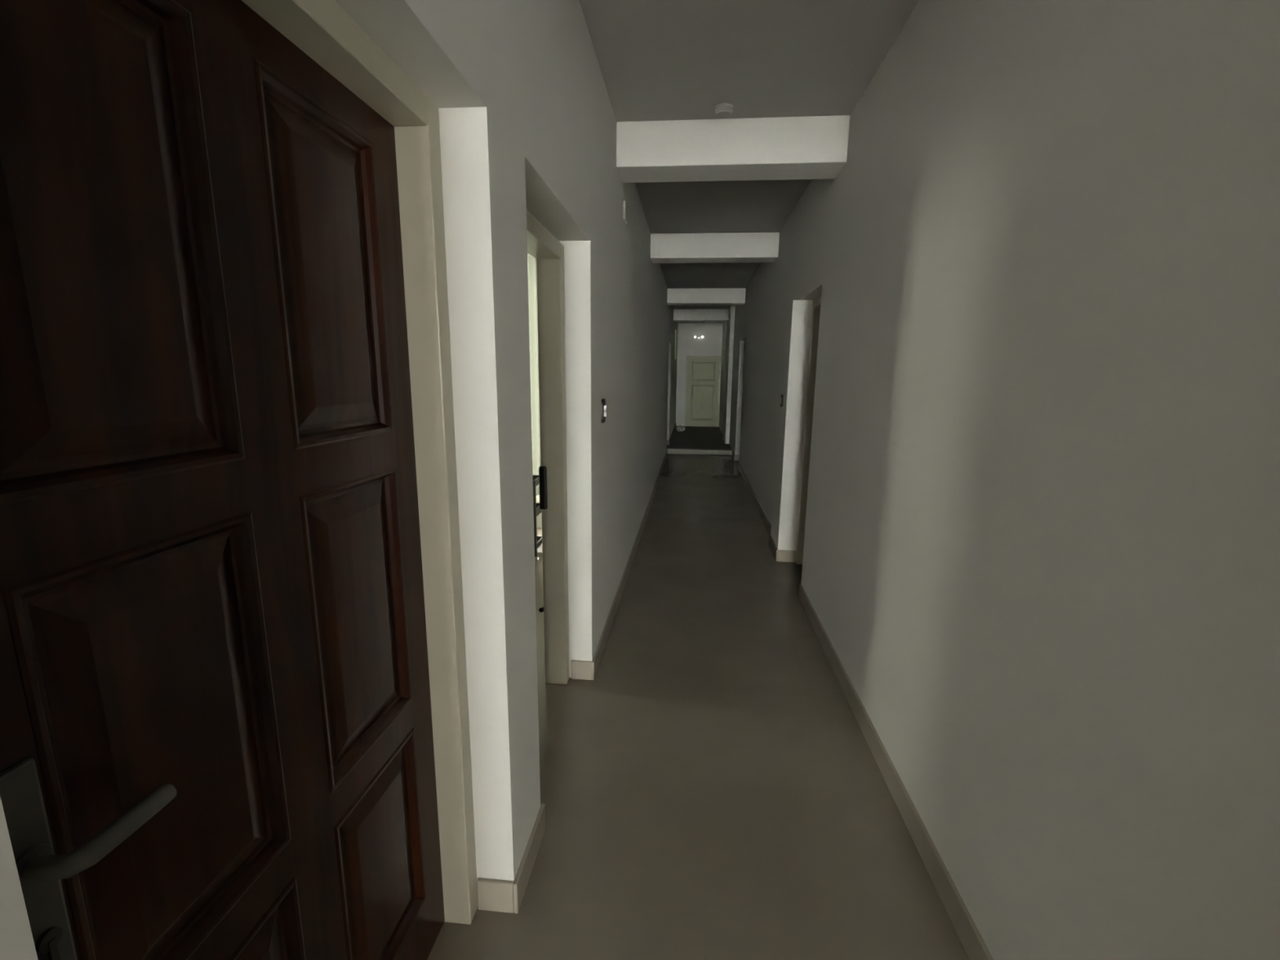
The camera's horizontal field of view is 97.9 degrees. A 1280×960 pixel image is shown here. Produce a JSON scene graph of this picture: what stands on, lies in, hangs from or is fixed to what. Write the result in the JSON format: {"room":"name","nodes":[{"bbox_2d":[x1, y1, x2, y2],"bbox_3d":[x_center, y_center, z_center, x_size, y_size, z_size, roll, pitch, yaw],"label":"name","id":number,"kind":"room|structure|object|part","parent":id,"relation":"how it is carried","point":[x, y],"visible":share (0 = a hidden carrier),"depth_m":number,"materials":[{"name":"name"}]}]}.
{"room":"hallway","nodes":[
{"label":"hallway","id":0,"kind":"room"},
{"bbox_2d":[0,0,678,959],"bbox_3d":[0.153,-1.310,7.282,0.200,2.752,15.240,2,11,5],"label":"wall","id":1,"kind":"structure","parent":0,"point":[527,121],"depth_m":1.48,"materials":[{"name":"paint"}]},
{"bbox_2d":[0,0,478,959],"bbox_3d":[-0.535,0.287,0.886,0.112,1.991,0.967,2,11,5],"label":"door","id":2,"kind":"structure","parent":1,"relation":"in","point":[234,722],"depth_m":0.75,"materials":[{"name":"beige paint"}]},
{"bbox_3d":[-0.583,0.385,0.533,0.009,0.240,0.044,2,11,5],"label":"handle plate","id":3,"kind":"part","parent":2,"relation":"part of","materials":[{"name":"metal"}]},
{"bbox_3d":[-0.549,0.358,0.571,0.056,0.022,0.111,2,11,5],"label":"lever","id":4,"kind":"part","parent":2,"relation":"part of","materials":[{"name":"metal"}]},
{"bbox_3d":[-0.576,-0.271,0.585,0.035,0.547,0.290,2,11,5],"label":"panel","id":5,"kind":"part","parent":2,"relation":"part of","materials":[{"name":"red wood"}]},
{"bbox_3d":[-0.584,0.337,0.701,0.035,0.540,0.290,2,11,5],"label":"panel","id":6,"kind":"part","parent":2,"relation":"part of","materials":[{"name":"red wood"}]},
{"bbox_3d":[-0.591,0.899,0.808,0.035,0.465,0.290,2,11,5],"label":"panel","id":7,"kind":"part","parent":2,"relation":"part of","materials":[{"name":"red wood"}]},
{"bbox_3d":[-0.539,-0.343,0.967,0.035,0.547,0.290,2,11,5],"label":"panel","id":8,"kind":"part","parent":2,"relation":"part of","materials":[{"name":"red wood"}]},
{"bbox_3d":[-0.547,0.264,1.083,0.035,0.540,0.290,2,11,5],"label":"panel","id":9,"kind":"part","parent":2,"relation":"part of","materials":[{"name":"red wood"}]},
{"bbox_3d":[-0.526,0.287,0.886,0.095,1.991,0.967,2,11,5],"label":"frame","id":10,"kind":"part","parent":2,"relation":"part of","materials":[{"name":"beige paint"}]},
{"bbox_3d":[-0.554,0.827,1.190,0.035,0.465,0.290,2,11,5],"label":"panel","id":11,"kind":"part","parent":2,"relation":"part of","materials":[{"name":"red wood"}]},
{"bbox_2d":[526,209,568,684],"bbox_3d":[-0.718,0.064,2.099,0.694,1.971,0.918,2,11,5],"label":"door frame","id":12,"kind":"structure","parent":1,"relation":"in","point":[548,251],"depth_m":2.43,"materials":[{"name":"beige paint"}]},
{"bbox_3d":[-0.427,0.035,2.461,0.034,0.194,0.021,2,11,5],"label":"strike plate","id":13,"kind":"part","parent":12,"relation":"part of","materials":[{"name":"black plastic"}]},
{"bbox_2d":[476,422,675,913],"bbox_3d":[0.193,-0.047,7.517,0.112,0.185,15.240,2,11,5],"label":"baseboard","id":14,"kind":"structure","parent":1,"relation":"attached to","point":[493,895],"depth_m":1.67,"materials":[{"name":"beige tile"}]},
{"bbox_2d":[600,398,608,422],"bbox_3d":[-0.174,-0.342,2.758,0.024,0.118,0.085,2,11,5],"label":"light switch","id":15,"kind":"object","parent":1,"relation":"attached to","point":[604,408],"visible":1,"depth_m":2.73,"materials":[{"name":"black plastic"}]},
{"bbox_3d":[-0.181,-0.343,2.759,0.010,0.118,0.085,2,11,5],"label":"plate","id":16,"kind":"part","parent":15,"relation":"part of","materials":[{"name":"black plastic"}]},
{"bbox_2d":[622,200,627,223],"bbox_3d":[-0.087,-1.605,3.344,0.016,0.104,0.100,2,11,5],"label":"junction box","id":17,"kind":"object","parent":1,"relation":"attached to","point":[624,204],"visible":1,"depth_m":3.30,"materials":[{"name":"white plastic"}]},
{"bbox_2d":[536,495,542,528],"bbox_3d":[-1.931,-0.944,5.222,3.555,2.752,0.200,2,11,5],"label":"wall","id":18,"kind":"structure","parent":0,"point":[539,518],"depth_m":5.27,"materials":[{"name":"paint"}]},
{"bbox_2d":[527,252,540,495],"bbox_3d":[-1.050,-0.969,4.984,1.390,2.252,0.089,2,11,5],"label":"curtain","id":19,"kind":"object","parent":18,"relation":"hanging from","point":[531,261],"visible":0.02,"depth_m":4.95,"materials":[{"name":"beige fabric"}]},
{"bbox_2d":[426,453,968,959],"bbox_3d":[-1.163,0.497,5.333,5.150,0.100,10.510,2,11,5],"label":"floor","id":20,"kind":"structure","parent":0,"point":[715,790],"depth_m":1.98,"materials":[{"name":"beige tile"}]},
{"bbox_2d":[532,475,542,556],"bbox_3d":[-1.039,0.281,4.549,0.458,0.620,0.248,2,11,5],"label":"metal rack","id":21,"kind":"object","parent":20,"relation":"on","point":[538,539],"visible":0.21,"depth_m":4.44,"materials":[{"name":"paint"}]},
{"bbox_3d":[-0.831,0.311,4.418,0.018,0.615,0.018,2,11,5],"label":"leg","id":22,"kind":"part","parent":21,"relation":"part of","materials":[{"name":"paint"}]},
{"bbox_3d":[-1.024,-0.020,4.609,0.440,0.050,0.014,2,11,5],"label":"rail","id":23,"kind":"part","parent":21,"relation":"part of","materials":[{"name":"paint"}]},
{"bbox_3d":[-0.816,0.008,4.476,0.014,0.050,0.230,2,11,5],"label":"rail","id":24,"kind":"part","parent":21,"relation":"part of","materials":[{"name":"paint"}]},
{"bbox_3d":[-0.819,0.243,4.521,0.014,0.060,0.230,2,11,5],"label":"rail","id":25,"kind":"part","parent":21,"relation":"part of","materials":[{"name":"paint"}]},
{"bbox_3d":[-0.823,0.513,4.572,0.014,0.040,0.230,2,11,5],"label":"rail","id":26,"kind":"part","parent":21,"relation":"part of","materials":[{"name":"metal"}]},
{"bbox_2d":[667,448,732,455],"bbox_3d":[1.110,-0.528,10.354,1.195,0.090,0.160,2,11,5],"label":"step","id":27,"kind":"structure","parent":20,"relation":"on","point":[670,451],"depth_m":10.28,"materials":[{"name":"stone"}]},
{"bbox_2d":[675,323,722,426],"bbox_3d":[1.577,-2.718,14.770,1.595,2.752,0.200,2,11,5],"label":"wall","id":28,"kind":"structure","parent":0,"point":[711,344],"depth_m":14.53,"materials":[{"name":"paint"}]},
{"bbox_2d":[693,335,704,337],"bbox_3d":[1.523,-3.697,14.435,0.280,0.066,0.103,2,11,5],"label":"emergency light","id":29,"kind":"object","parent":28,"relation":"attached to","point":[695,336],"visible":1,"depth_m":14.45,"materials":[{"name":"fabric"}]},
{"bbox_2d":[684,355,721,426],"bbox_3d":[1.657,-2.332,14.703,0.900,1.840,0.060,2,11,5],"label":"door","id":30,"kind":"structure","parent":28,"relation":"in","point":[703,378],"depth_m":14.69,"materials":[{"name":"beige paint"}]},
{"bbox_3d":[1.653,-2.042,14.761,0.630,0.960,0.035,2,11,5],"label":"panel","id":31,"kind":"part","parent":30,"relation":"part of","materials":[{"name":"green paint"}]},
{"bbox_3d":[1.663,-2.848,14.607,0.630,0.500,0.035,2,11,5],"label":"panel","id":32,"kind":"part","parent":30,"relation":"part of","materials":[{"name":"green paint"}]},
{"bbox_2d":[666,426,732,453],"bbox_3d":[1.336,-0.923,12.716,1.595,0.188,4.930,2,11,5],"label":"floor","id":33,"kind":"structure","parent":0,"point":[693,437],"depth_m":12.01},
{"bbox_2d":[676,425,685,431],"bbox_3d":[0.991,-1.263,13.572,0.209,0.148,0.187,-3,11,-19],"label":"rag","id":34,"kind":"object","parent":33,"relation":"on","point":[680,428],"visible":1,"depth_m":13.53,"materials":[{"name":"fabric"}]},
{"bbox_2d":[579,0,919,323],"bbox_3d":[0.875,-2.718,7.048,1.595,0.120,15.440,2,11,5],"label":"ceiling","id":35,"kind":"structure","parent":0,"point":[658,60],"depth_m":2.43,"materials":[{"name":"paint"}]},
{"bbox_2d":[673,308,728,321],"bbox_3d":[1.289,-3.368,11.396,1.195,0.220,0.254,2,11,5],"label":"beam","id":36,"kind":"structure","parent":35,"relation":"attached to","point":[679,314],"depth_m":11.28,"materials":[{"name":"paint"}]},
{"bbox_2d":[666,288,746,305],"bbox_3d":[1.030,-2.859,8.707,1.195,0.220,0.253,2,11,5],"label":"beam","id":37,"kind":"structure","parent":35,"relation":"attached to","point":[675,296],"depth_m":8.59,"materials":[{"name":"paint"}]},
{"bbox_2d":[650,232,779,262],"bbox_3d":[0.706,-2.224,5.354,1.195,0.220,0.249,2,11,5],"label":"beam","id":38,"kind":"structure","parent":35,"relation":"attached to","point":[712,247],"depth_m":5.24,"materials":[{"name":"paint"}]},
{"bbox_2d":[714,102,733,118],"bbox_3d":[0.417,-1.831,2.767,0.094,0.033,0.094,2,11,5],"label":"smoke detector","id":39,"kind":"object","parent":35,"relation":"in","point":[724,110],"visible":1,"depth_m":2.74,"materials":[{"name":"grey plastic"}]},
{"bbox_2d":[616,115,849,182],"bbox_3d":[0.481,-1.784,3.024,1.195,0.220,0.254,2,11,5],"label":"beam","id":40,"kind":"structure","parent":35,"relation":"attached to","point":[812,147],"depth_m":2.92,"materials":[{"name":"paint"}]},
{"bbox_2d":[719,0,1279,959],"bbox_3d":[1.501,-1.269,7.160,0.282,2.752,15.240,2,11,5],"label":"wall","id":41,"kind":"structure","parent":0,"point":[1041,560],"depth_m":1.15,"materials":[{"name":"paint"}]},
{"bbox_2d":[779,394,783,407],"bbox_3d":[1.119,-0.628,4.415,0.015,0.098,0.085,2,11,5],"label":"light switch","id":42,"kind":"object","parent":41,"relation":"attached to","point":[781,395],"visible":1,"depth_m":4.38,"materials":[{"name":"black plastic"}]},
{"bbox_2d":[795,296,821,564],"bbox_3d":[1.259,-0.257,3.875,0.100,1.987,0.726,2,11,5],"label":"door frame","id":43,"kind":"structure","parent":41,"relation":"in","point":[816,303],"depth_m":4.17,"materials":[{"name":"beige paint"}]},
{"bbox_2d":[731,450,993,959],"bbox_3d":[1.222,0.474,5.088,0.159,0.095,10.490,2,11,5],"label":"baseboard","id":44,"kind":"structure","parent":41,"relation":"attached to","point":[966,931],"depth_m":1.89,"materials":[{"name":"beige tile"}]}
]}

